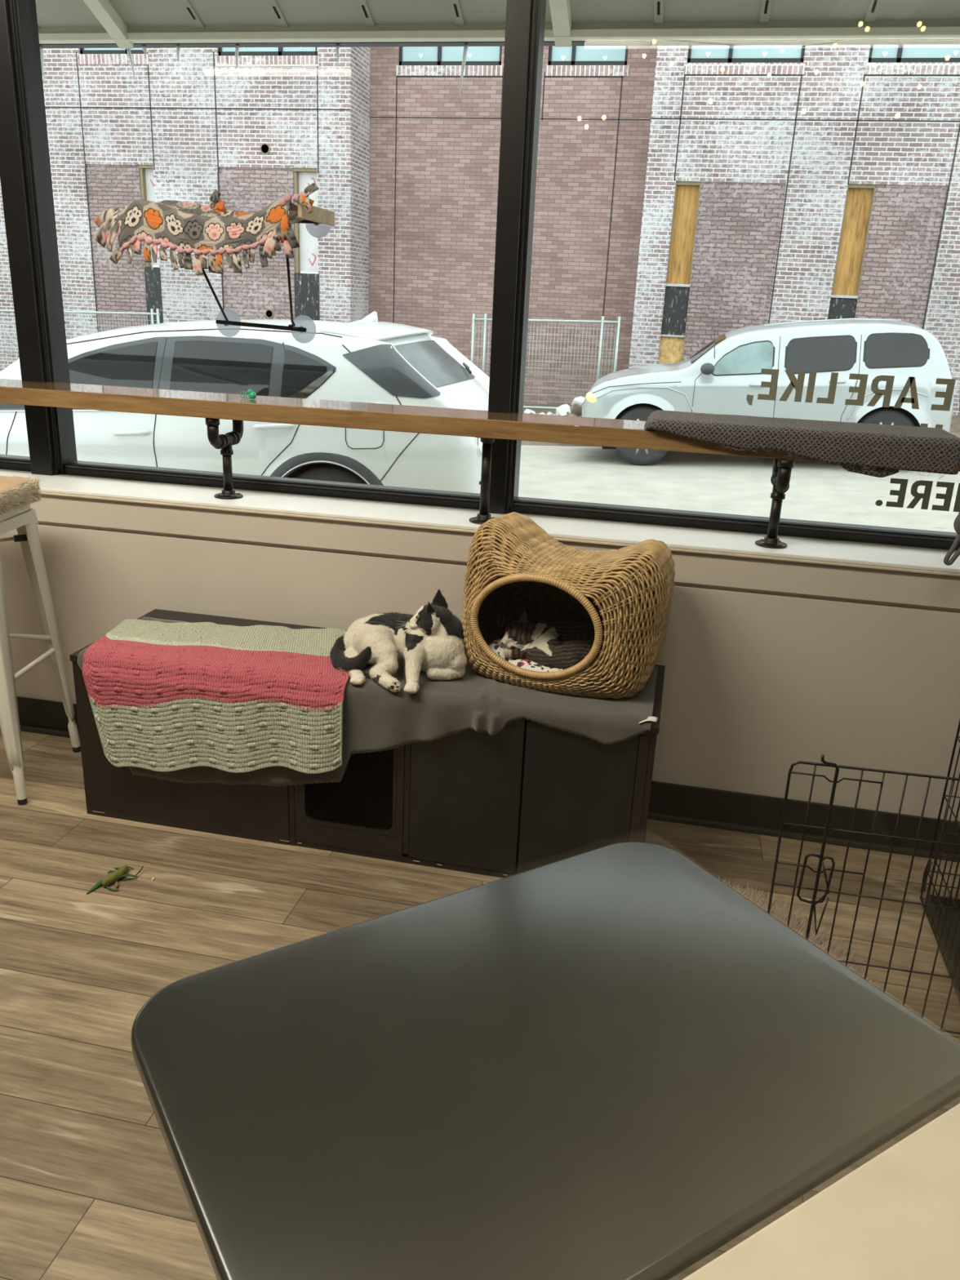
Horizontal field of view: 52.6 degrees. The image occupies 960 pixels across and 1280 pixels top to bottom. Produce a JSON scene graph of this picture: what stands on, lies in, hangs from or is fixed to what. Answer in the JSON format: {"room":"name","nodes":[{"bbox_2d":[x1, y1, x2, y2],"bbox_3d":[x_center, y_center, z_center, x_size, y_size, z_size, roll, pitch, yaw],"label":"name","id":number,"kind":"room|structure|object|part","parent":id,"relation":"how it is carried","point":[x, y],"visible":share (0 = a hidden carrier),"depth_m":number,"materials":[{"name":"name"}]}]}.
{"room":"cat cafe","nodes":[
{"label":"cat cafe","id":0,"kind":"room"},
{"bbox_2d":[0,728,959,1279],"bbox_3d":[-0.633,1.508,0.240,7.400,0.060,6.450,6,19,11],"label":"floor","id":1,"kind":"structure","parent":0,"point":[91,1188],"depth_m":2.39,"materials":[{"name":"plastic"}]},
{"bbox_2d":[0,503,80,804],"bbox_3d":[-1.560,0.018,3.017,0.403,0.872,0.402,3,19,2],"label":"bar stool","id":2,"kind":"object","parent":1,"relation":"on","point":[24,520],"visible":0.98,"depth_m":2.98,"materials":[{"name":"white metal"}]},
{"bbox_3d":[-1.415,0.084,2.869,0.102,0.817,0.122,-14,25,-40],"label":"leg","id":3,"kind":"part","parent":2,"relation":"part of","materials":[{"name":"white metal"}]},
{"bbox_3d":[-1.542,-0.381,2.880,0.300,0.028,0.300,3,19,2],"label":"seat","id":4,"kind":"part","parent":2,"relation":"part of","materials":[{"name":"white metal"}]},
{"bbox_2d":[0,475,41,515],"bbox_3d":[-1.540,-0.431,2.863,0.364,0.090,0.364,3,19,2],"label":"seat pad","id":5,"kind":"object","parent":2,"relation":"on","point":[15,491],"visible":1,"depth_m":2.89,"materials":[{"name":"beige fabric"}]},
{"bbox_3d":[-1.399,-0.015,3.160,0.122,0.817,0.102,-14,25,-40],"label":"leg","id":6,"kind":"part","parent":2,"relation":"part of","materials":[{"name":"white metal"}]},
{"bbox_2d":[86,864,143,893],"bbox_3d":[-0.973,0.636,2.595,0.087,0.027,0.143,6,19,11],"label":"toy","id":7,"kind":"object","parent":1,"relation":"on","point":[121,873],"visible":1,"depth_m":2.59,"materials":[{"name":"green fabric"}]},
{"bbox_2d":[69,608,665,877],"bbox_3d":[-0.319,0.301,2.913,1.662,0.512,0.472,6,19,11],"label":"base cabinet","id":8,"kind":"object","parent":1,"relation":"on","point":[528,795],"visible":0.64,"depth_m":2.68,"materials":[{"name":"brown laminate"}]},
{"bbox_3d":[-1.121,0.221,3.069,0.016,0.494,0.466,6,19,11],"label":"panel","id":9,"kind":"part","parent":8,"relation":"part of","materials":[{"name":"brown laminate"}]},
{"bbox_3d":[-0.851,0.325,2.799,0.634,0.490,0.016,6,19,11],"label":"panel","id":10,"kind":"part","parent":8,"relation":"part of","materials":[{"name":"brown laminate"}]},
{"bbox_3d":[-0.485,0.291,2.945,0.016,0.490,0.457,6,19,11],"label":"divider panel","id":11,"kind":"part","parent":8,"relation":"part of","materials":[{"name":"laminate"}]},
{"bbox_3d":[-0.365,0.370,2.705,0.320,0.473,0.016,6,19,11],"label":"entry panel","id":12,"kind":"part","parent":8,"relation":"part of","materials":[{"name":"brown laminate"}]},
{"bbox_2d":[77,617,657,786],"bbox_3d":[-0.309,0.221,2.857,1.634,0.374,0.479,7,19,12],"label":"throw","id":13,"kind":"object","parent":8,"relation":"on","point":[375,717],"visible":0.35,"depth_m":2.59,"materials":[{"name":"grey fabric"}]},
{"bbox_2d":[82,618,348,773],"bbox_3d":[-0.726,0.167,2.892,0.812,0.340,0.456,6,19,11],"label":"blanket","id":14,"kind":"object","parent":13,"relation":"on","point":[260,696],"visible":0.94,"depth_m":2.71,"materials":[{"name":"fabric"}]},
{"bbox_2d":[329,587,466,693],"bbox_3d":[-0.235,-0.019,2.670,0.377,0.254,0.302,14,22,31],"label":"cat","id":15,"kind":"object","parent":13,"relation":"on","point":[430,640],"visible":1,"depth_m":2.64},
{"bbox_2d":[462,511,675,698],"bbox_3d":[0.242,-0.101,2.691,0.556,0.439,0.350,10,20,20],"label":"basket","id":16,"kind":"object","parent":13,"relation":"on","point":[513,566],"visible":0.91,"depth_m":2.57,"materials":[{"name":"wicker"}]},
{"bbox_2d":[488,639,589,671],"bbox_3d":[0.200,0.044,2.755,0.360,0.084,0.259,6,19,11],"label":"cushion","id":17,"kind":"object","parent":16,"relation":"in","point":[522,663],"visible":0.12,"depth_m":2.68,"materials":[{"name":"fabric"}]},
{"bbox_2d":[493,609,604,669],"bbox_3d":[0.199,-0.001,2.734,0.328,0.164,0.225,6,19,11],"label":"cat","id":18,"kind":"object","parent":17,"relation":"on","point":[562,640],"visible":0.77,"depth_m":2.69},
{"bbox_3d":[-0.153,0.315,2.878,0.016,0.464,0.457,6,19,11],"label":"divider panel","id":19,"kind":"part","parent":8,"relation":"part of","materials":[{"name":"brown laminate"}]},
{"bbox_3d":[-0.040,0.407,2.643,0.305,0.468,0.016,6,19,11],"label":"door","id":20,"kind":"part","parent":8,"relation":"part of","materials":[{"name":"black wood"}]},
{"bbox_3d":[-0.273,0.238,3.131,1.624,0.494,0.010,6,19,11],"label":"panel","id":21,"kind":"part","parent":8,"relation":"part of","materials":[{"name":"laminate"}]},
{"bbox_3d":[0.257,0.444,2.589,0.291,0.460,0.016,6,19,11],"label":"door","id":22,"kind":"part","parent":8,"relation":"part of","materials":[{"name":"black wood"}]},
{"bbox_3d":[0.280,0.222,2.511,0.318,0.010,0.014,6,19,11],"label":"rail","id":23,"kind":"part","parent":8,"relation":"part of","materials":[{"name":"brown laminate"}]},
{"bbox_3d":[0.481,0.397,2.769,0.016,0.494,0.466,6,19,11],"label":"panel","id":24,"kind":"part","parent":8,"relation":"part of","materials":[{"name":"brown laminate"}]},
{"bbox_2d":[131,841,959,1279],"bbox_3d":[0.057,0.784,1.205,0.803,0.739,0.563,-9,22,-31],"label":"cafe table","id":25,"kind":"object","parent":1,"relation":"on","point":[610,1062],"visible":1,"depth_m":1.01,"materials":[{"name":"black metal"}]},
{"bbox_2d":[718,875,882,991],"bbox_3d":[0.494,0.790,2.289,0.901,0.062,0.904,1,19,-5],"label":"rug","id":26,"kind":"object","parent":1,"relation":"on","point":[816,940],"visible":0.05,"depth_m":2.48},
{"bbox_2d":[682,1102,959,1279],"bbox_3d":[0.364,0.957,0.741,0.803,0.741,0.568,-9,22,-31],"label":"table","id":27,"kind":"object","parent":1,"relation":"on","point":[896,1215],"visible":1,"depth_m":0.86,"materials":[{"name":"laminate"}]},
{"bbox_2d":[920,719,959,1002],"bbox_3d":[1.506,0.524,2.270,0.700,0.659,0.520,6,19,11],"label":"wire crate","id":28,"kind":"object","parent":1,"relation":"on","point":[950,940],"visible":0.93,"depth_m":2.52,"materials":[{"name":"black metal"}]},
{"bbox_2d":[767,754,959,1034],"bbox_3d":[0.981,0.572,2.066,0.702,0.642,0.035,6,19,9],"label":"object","id":29,"kind":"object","parent":28,"relation":"attached to","point":[821,857],"depth_m":2.08,"materials":[{"name":"black metal"}]},
{"bbox_3d":[0.738,0.561,2.096,0.029,0.177,0.009,15,22,32],"label":"latch handle","id":30,"kind":"part","parent":29,"relation":"part of","materials":[{"name":"black metal"}]},
{"bbox_3d":[0.715,0.541,2.116,0.041,0.638,0.009,3,19,2],"label":"latch rod","id":31,"kind":"part","parent":29,"relation":"part of","materials":[{"name":"black metal"}]},
{"bbox_3d":[1.565,0.443,2.507,0.691,0.654,0.005,6,19,11],"label":"panel","id":32,"kind":"part","parent":28,"relation":"part of","materials":[{"name":"black metal"}]},
{"bbox_2d":[926,894,959,992],"bbox_3d":[1.497,0.822,2.371,0.665,0.030,0.495,6,19,11],"label":"tray","id":33,"kind":"object","parent":28,"relation":"on","point":[946,947],"depth_m":2.53,"materials":[{"name":"black plastic"}]},
{"bbox_2d":[0,493,959,821],"bbox_3d":[0.089,0.027,3.220,7.400,0.868,0.403,6,19,11],"label":"wall","id":34,"kind":"structure","parent":0,"point":[771,665],"depth_m":2.94,"materials":[{"name":"paint"}]},
{"bbox_2d":[0,453,31,471],"bbox_3d":[-2.377,-1.642,3.294,1.815,2.000,0.100,6,19,11],"label":"window","id":35,"kind":"structure","parent":34,"relation":"in","point":[20,463],"depth_m":3.44,"materials":[{"name":"black metal"}]},
{"bbox_2d":[0,0,77,475],"bbox_3d":[-1.460,-1.540,3.117,0.103,1.999,0.130,6,19,11],"label":"window frame","id":36,"kind":"structure","parent":34,"relation":"attached to","point":[25,174],"depth_m":3.15,"materials":[{"name":"black metal"}]},
{"bbox_2d":[64,460,479,509],"bbox_3d":[-0.673,-1.454,2.974,1.538,2.000,0.100,6,19,11],"label":"window","id":37,"kind":"structure","parent":34,"relation":"in","point":[89,468],"depth_m":3.27,"materials":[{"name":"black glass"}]},
{"bbox_2d":[93,182,334,343],"bbox_3d":[-0.758,-1.122,2.906,0.683,0.439,0.342,6,19,11],"label":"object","id":38,"kind":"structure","parent":37,"relation":"attached to","point":[188,228],"depth_m":2.76,"materials":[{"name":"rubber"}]},
{"bbox_3d":[-0.810,-1.059,2.950,0.027,0.190,0.269,5,19,7],"label":"support rod","id":39,"kind":"part","parent":38,"relation":"part of","materials":[{"name":"black metal"}]},
{"bbox_2d":[216,309,240,337],"bbox_3d":[-0.814,-1.021,3.126,0.086,0.086,0.019,6,19,11],"label":"cup","id":40,"kind":"object","parent":38,"relation":"on","point":[231,327],"depth_m":3.13,"materials":[{"name":"clear rubber"}]},
{"bbox_3d":[-0.566,-1.052,2.901,0.022,0.230,0.289,-1,19,-10],"label":"support rod","id":41,"kind":"part","parent":38,"relation":"part of","materials":[{"name":"black metal"}]},
{"bbox_2d":[290,315,315,343],"bbox_3d":[-0.564,-0.987,3.082,0.086,0.086,0.019,6,19,11],"label":"cup","id":42,"kind":"object","parent":38,"relation":"on","point":[303,330],"depth_m":3.08,"materials":[{"name":"plastic"}]},
{"bbox_2d":[305,223,331,237],"bbox_3d":[-0.498,-1.278,2.970,0.086,0.086,0.019,6,19,11],"label":"cup","id":43,"kind":"object","parent":38,"relation":"on","point":[317,230],"depth_m":2.98,"materials":[{"name":"clear rubber"}]},
{"bbox_2d":[0,468,959,573],"bbox_3d":[0.092,-0.366,3.009,7.400,0.012,0.270,6,19,11],"label":"windowsill","id":44,"kind":"structure","parent":34,"relation":"on","point":[679,537],"depth_m":2.98,"materials":[{"name":"paint"}]},
{"bbox_2d":[204,417,243,499],"bbox_3d":[-0.812,-0.590,3.116,0.092,0.261,0.218,6,19,11],"label":"support","id":45,"kind":"object","parent":44,"relation":"on","point":[225,442],"visible":0.99,"depth_m":3.11,"materials":[{"name":"black metal"}]},
{"bbox_2d":[0,378,959,471],"bbox_3d":[0.103,-0.641,2.902,6.200,0.053,0.245,6,19,11],"label":"countertop","id":46,"kind":"structure","parent":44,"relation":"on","point":[626,433],"depth_m":2.90,"materials":[{"name":"brown wood"}]},
{"bbox_2d":[240,389,256,399],"bbox_3d":[-0.724,-0.770,3.036,0.053,0.030,0.023,6,19,11],"label":"toy","id":47,"kind":"object","parent":46,"relation":"on","point":[251,394],"visible":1,"depth_m":3.03,"materials":[{"name":"green plastic"}]},
{"bbox_3d":[-0.713,-0.769,3.034,0.030,0.030,0.023,6,19,11],"label":"bulb","id":48,"kind":"part","parent":47,"relation":"part of","materials":[{"name":"green plastic"}]},
{"bbox_2d":[644,409,959,479],"bbox_3d":[0.884,-0.550,2.729,0.835,0.121,0.261,6,19,11],"label":"cushion","id":49,"kind":"object","parent":46,"relation":"on","point":[879,451],"visible":1,"depth_m":2.61,"materials":[{"name":"grey fabric"}]},
{"bbox_2d":[943,511,959,565],"bbox_3d":[1.270,-0.338,2.555,0.064,0.277,0.111,6,19,11],"label":"strap","id":50,"kind":"object","parent":46,"relation":"hanging from","point":[957,522],"visible":1,"depth_m":2.54,"materials":[{"name":"grey fabric"}]},
{"bbox_2d":[469,437,494,524],"bbox_3d":[0.017,-0.486,2.925,0.092,0.261,0.092,6,19,11],"label":"support","id":51,"kind":"object","parent":44,"relation":"on","point":[483,516],"visible":0.69,"depth_m":2.92,"materials":[{"name":"black metal"}]},
{"bbox_2d":[755,458,794,548],"bbox_3d":[0.854,-0.401,2.788,0.092,0.261,0.218,6,19,11],"label":"support","id":52,"kind":"object","parent":44,"relation":"on","point":[782,468],"visible":0.95,"depth_m":2.78,"materials":[{"name":"black metal"}]},
{"bbox_2d":[0,696,959,862],"bbox_3d":[0.030,0.443,3.151,7.400,0.120,0.013,6,19,11],"label":"baseboard","id":53,"kind":"structure","parent":34,"relation":"attached to","point":[668,798],"depth_m":2.98,"materials":[{"name":"plastic"}]},
{"bbox_2d":[39,491,959,576],"bbox_3d":[0.065,-0.316,2.890,7.400,0.008,0.014,6,19,11],"label":"trim","id":54,"kind":"structure","parent":34,"relation":"attached to","point":[42,492],"depth_m":2.91,"materials":[{"name":"white paint"}]},
{"bbox_2d":[488,0,546,514],"bbox_3d":[0.112,-1.367,2.822,0.090,1.999,0.130,6,19,11],"label":"window mullion","id":55,"kind":"structure","parent":34,"relation":"attached to","point":[525,22],"depth_m":2.83,"materials":[{"name":"black metal"}]},
{"bbox_2d":[513,368,959,550],"bbox_3d":[1.869,-1.174,2.498,3.535,2.000,0.100,6,19,11],"label":"window","id":56,"kind":"structure","parent":34,"relation":"in","point":[616,513],"depth_m":2.92,"materials":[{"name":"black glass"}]},
{"bbox_3d":[1.869,-1.174,2.498,3.515,2.000,0.100,6,19,11],"label":"rail","id":57,"kind":"part","parent":56,"relation":"part of","materials":[{"name":"black metal"}]},
{"label":"outside","id":58,"kind":"structure","parent":0,"visible":0},
{"bbox_2d":[523,404,959,438],"bbox_3d":[0.265,-3.481,15.753,54.000,3.000,5.300,6,19,11],"label":"ground","id":59,"kind":"structure","parent":58,"point":[955,421],"depth_m":15.08,"materials":[{"name":"grey concrete"}]},
{"bbox_2d":[0,308,159,368],"bbox_3d":[-7.665,-4.708,16.313,5.074,1.846,0.042,6,19,11],"label":"wire fence","id":60,"kind":"object","parent":59,"relation":"on","point":[152,313],"visible":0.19,"depth_m":15.83,"materials":[{"name":"metal"}]},
{"bbox_3d":[-7.656,-4.698,16.315,5.051,1.744,0.038,6,19,11],"label":"rail","id":61,"kind":"part","parent":60,"relation":"part of","materials":[{"name":"metal"}]},
{"bbox_3d":[-5.303,-4.505,15.852,0.039,1.720,0.039,15,22,32],"label":"post","id":62,"kind":"part","parent":60,"relation":"part of","materials":[{"name":"metal"}]},
{"bbox_3d":[-5.205,-4.496,15.832,0.039,1.720,0.039,-1,19,-11],"label":"post","id":63,"kind":"part","parent":60,"relation":"part of","materials":[{"name":"metal"}]},
{"bbox_2d":[0,44,959,415],"bbox_3d":[0.807,-7.288,16.402,30.000,8.200,1.317,6,19,11],"label":"brick building","id":64,"kind":"structure","parent":59,"relation":"on","point":[684,193],"depth_m":16.27,"materials":[{"name":"red brick"}]},
{"bbox_3d":[-6.162,-10.653,16.254,1.190,1.390,0.010,6,19,11],"label":"pane","id":65,"kind":"part","parent":64,"relation":"part of","materials":[{"name":"clear glass"}]},
{"bbox_3d":[-6.520,-6.213,17.883,1.010,4.570,0.280,6,19,11],"label":"brick panel","id":66,"kind":"part","parent":64,"relation":"part of","materials":[{"name":"brick"}]},
{"bbox_3d":[-3.891,-5.923,17.391,1.350,4.570,0.280,6,19,11],"label":"brick panel","id":67,"kind":"part","parent":64,"relation":"part of","materials":[{"name":"brick"}]},
{"bbox_3d":[-3.446,-10.325,15.755,1.670,1.390,0.010,6,19,11],"label":"pane","id":68,"kind":"part","parent":64,"relation":"part of","materials":[{"name":"clear glass"}]},
{"bbox_3d":[-0.465,-10.395,16.141,1.700,1.390,0.010,6,19,11],"label":"pane","id":69,"kind":"part","parent":64,"relation":"part of","materials":[{"name":"clear glass"}]},
{"bbox_3d":[1.802,-10.145,15.716,1.220,1.390,0.010,6,19,11],"label":"pane","id":70,"kind":"part","parent":64,"relation":"part of","materials":[{"name":"clear glass"}]},
{"bbox_3d":[4.017,-5.017,15.920,1.280,4.500,0.280,6,19,11],"label":"brick panel","id":71,"kind":"part","parent":64,"relation":"part of","materials":[{"name":"brick"}]},
{"bbox_3d":[4.019,-9.397,14.390,1.620,1.390,0.010,6,19,11],"label":"pane","id":72,"kind":"part","parent":64,"relation":"part of","materials":[{"name":"clear glass"}]},
{"bbox_3d":[6.431,-4.756,15.466,1.020,4.510,0.280,6,19,11],"label":"brick panel","id":73,"kind":"part","parent":64,"relation":"part of","materials":[{"name":"brick"}]},
{"bbox_3d":[6.423,-9.132,13.940,1.320,1.390,0.010,6,19,11],"label":"pane","id":74,"kind":"part","parent":64,"relation":"part of","materials":[{"name":"clear glass"}]},
{"bbox_2d":[523,408,555,415],"bbox_3d":[1.241,-3.184,14.034,5.609,0.559,2.428,6,19,11],"label":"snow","id":75,"kind":"structure","parent":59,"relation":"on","point":[527,411],"depth_m":14.03,"materials":[{"name":"white snow"}]},
{"bbox_2d":[471,313,621,409],"bbox_3d":[0.940,-4.143,14.573,2.214,1.454,0.042,6,19,11],"label":"wire fence","id":76,"kind":"object","parent":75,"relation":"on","point":[485,319],"visible":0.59,"depth_m":14.48,"materials":[{"name":"metal"}]},
{"bbox_3d":[-0.120,-4.234,14.780,0.039,1.400,0.039,15,22,32],"label":"post","id":77,"kind":"part","parent":76,"relation":"part of","materials":[{"name":"metal"}]},
{"bbox_3d":[0.056,-4.219,14.746,0.039,1.400,0.039,-1,19,-11],"label":"post","id":78,"kind":"part","parent":76,"relation":"part of","materials":[{"name":"metal"}]},
{"bbox_3d":[1.768,-4.072,14.411,0.039,1.400,0.039,-1,19,-11],"label":"post","id":79,"kind":"part","parent":76,"relation":"part of","materials":[{"name":"metal"}]},
{"bbox_3d":[2.003,-4.052,14.365,0.039,1.400,0.039,-1,19,-11],"label":"post","id":80,"kind":"part","parent":76,"relation":"part of","materials":[{"name":"metal"}]},
{"bbox_2d":[555,395,585,417],"bbox_3d":[1.497,-3.235,13.905,0.848,0.498,0.530,6,19,11],"label":"boulder","id":81,"kind":"object","parent":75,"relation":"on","point":[575,410],"visible":0.22,"depth_m":13.85,"materials":[{"name":"white stone"}]},
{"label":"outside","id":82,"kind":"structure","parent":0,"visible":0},
{"bbox_2d":[520,440,600,446],"bbox_3d":[-0.308,-2.593,13.214,54.000,3.000,0.200,6,19,11],"label":"kerb","id":83,"kind":"object","parent":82,"point":[523,442],"depth_m":12.84,"materials":[{"name":"grey concrete"}]},
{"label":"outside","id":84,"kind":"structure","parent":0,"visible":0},
{"bbox_2d":[518,444,959,532],"bbox_3d":[-1.153,-1.285,9.475,54.000,3.000,7.900,6,19,11],"label":"road","id":85,"kind":"structure","parent":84,"point":[738,485],"depth_m":9.68,"materials":[{"name":"concrete"}]},
{"bbox_2d":[0,311,489,493],"bbox_3d":[-2.091,-1.534,7.134,4.789,1.791,1.943,6,19,11],"label":"white crossover","id":86,"kind":"object","parent":85,"relation":"on","point":[367,359],"visible":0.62,"depth_m":6.12,"materials":[{"name":"paint"}]},
{"bbox_3d":[-2.250,-1.480,6.230,2.100,0.062,0.012,4,19,11],"label":"window trim","id":87,"kind":"part","parent":86,"relation":"part of","materials":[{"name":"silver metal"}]},
{"bbox_3d":[-1.056,-1.557,5.970,0.305,0.240,0.029,2,19,-3],"label":"window trim","id":88,"kind":"part","parent":86,"relation":"part of","materials":[{"name":"silver metal"}]},
{"bbox_3d":[-0.972,-0.904,6.106,0.947,0.576,0.064,4,19,11],"label":"wheel arch trim","id":89,"kind":"part","parent":86,"relation":"part of","materials":[{"name":"grey plastic"}]},
{"bbox_2d":[582,318,953,465],"bbox_3d":[3.232,-2.919,11.342,4.130,1.702,2.170,6,19,11],"label":"car","id":90,"kind":"object","parent":85,"relation":"on","point":[718,378],"visible":0.77,"depth_m":10.45,"materials":[{"name":"paint"}]},
{"bbox_2d":[700,363,714,374],"bbox_3d":[2.448,-2.917,10.441,0.148,0.124,0.170,4,19,11],"label":"mirror","id":91,"kind":"object","parent":90,"relation":"attached to","point":[706,368],"depth_m":10.38,"materials":[{"name":"grey plastic"}]},
{"bbox_3d":[3.794,-3.429,10.471,1.401,0.082,0.017,4,19,11],"label":"roof rail","id":92,"kind":"part","parent":90,"relation":"part of","materials":[{"name":"silver metal"}]},
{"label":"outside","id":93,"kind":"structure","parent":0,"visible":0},
{"bbox_2d":[35,0,959,48],"bbox_3d":[-0.117,-2.556,3.334,10.000,0.642,1.320,6,19,11],"label":"awning","id":94,"kind":"object","parent":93,"point":[61,24],"visible":0.9,"depth_m":3.90,"materials":[{"name":"white metal"}]},
{"bbox_2d":[40,46,44,80],"bbox_3d":[-1.990,-2.618,4.412,0.019,0.140,0.017,15,22,32],"label":"icicles","id":95,"kind":"object","parent":94,"relation":"hanging from","point":[41,47],"visible":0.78,"depth_m":4.40,"materials":[{"name":"white"}]},
{"bbox_2d":[126,48,134,77],"bbox_3d":[-1.558,-2.575,4.328,0.028,0.131,0.017,13,21,27],"label":"icicles","id":96,"kind":"object","parent":94,"relation":"hanging from","point":[128,51],"visible":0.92,"depth_m":4.32,"materials":[{"name":"white"}]},
{"bbox_2d":[142,45,146,58],"bbox_3d":[-1.486,-2.606,4.303,0.018,0.052,0.017,15,22,32],"label":"icicles","id":97,"kind":"object","parent":94,"relation":"hanging from","point":[144,46],"visible":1,"depth_m":4.30,"materials":[{"name":"white"}]},
{"bbox_2d":[175,45,180,60],"bbox_3d":[-1.329,-2.585,4.275,0.019,0.063,0.017,15,22,32],"label":"icicles","id":98,"kind":"object","parent":94,"relation":"hanging from","point":[178,48],"visible":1,"depth_m":4.27,"materials":[{"name":"white"}]},
{"bbox_2d":[235,44,239,74],"bbox_3d":[-1.058,-2.531,4.233,0.025,0.112,0.018,6,19,11],"label":"icicles","id":99,"kind":"object","parent":94,"relation":"hanging from","point":[237,48],"visible":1,"depth_m":4.22,"materials":[{"name":"white"}]},
{"bbox_2d":[335,44,339,63],"bbox_3d":[-0.606,-2.500,4.141,0.019,0.072,0.017,-1,19,-11],"label":"icicles","id":100,"kind":"object","parent":94,"relation":"hanging from","point":[337,47],"visible":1,"depth_m":4.13,"materials":[{"name":"white"}]},
{"bbox_2d":[459,44,468,98],"bbox_3d":[-0.068,-2.378,4.061,0.031,0.202,0.018,6,19,11],"label":"icicles","id":101,"kind":"object","parent":94,"relation":"hanging from","point":[465,46],"visible":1,"depth_m":4.05,"materials":[{"name":"white ice"}]}
]}

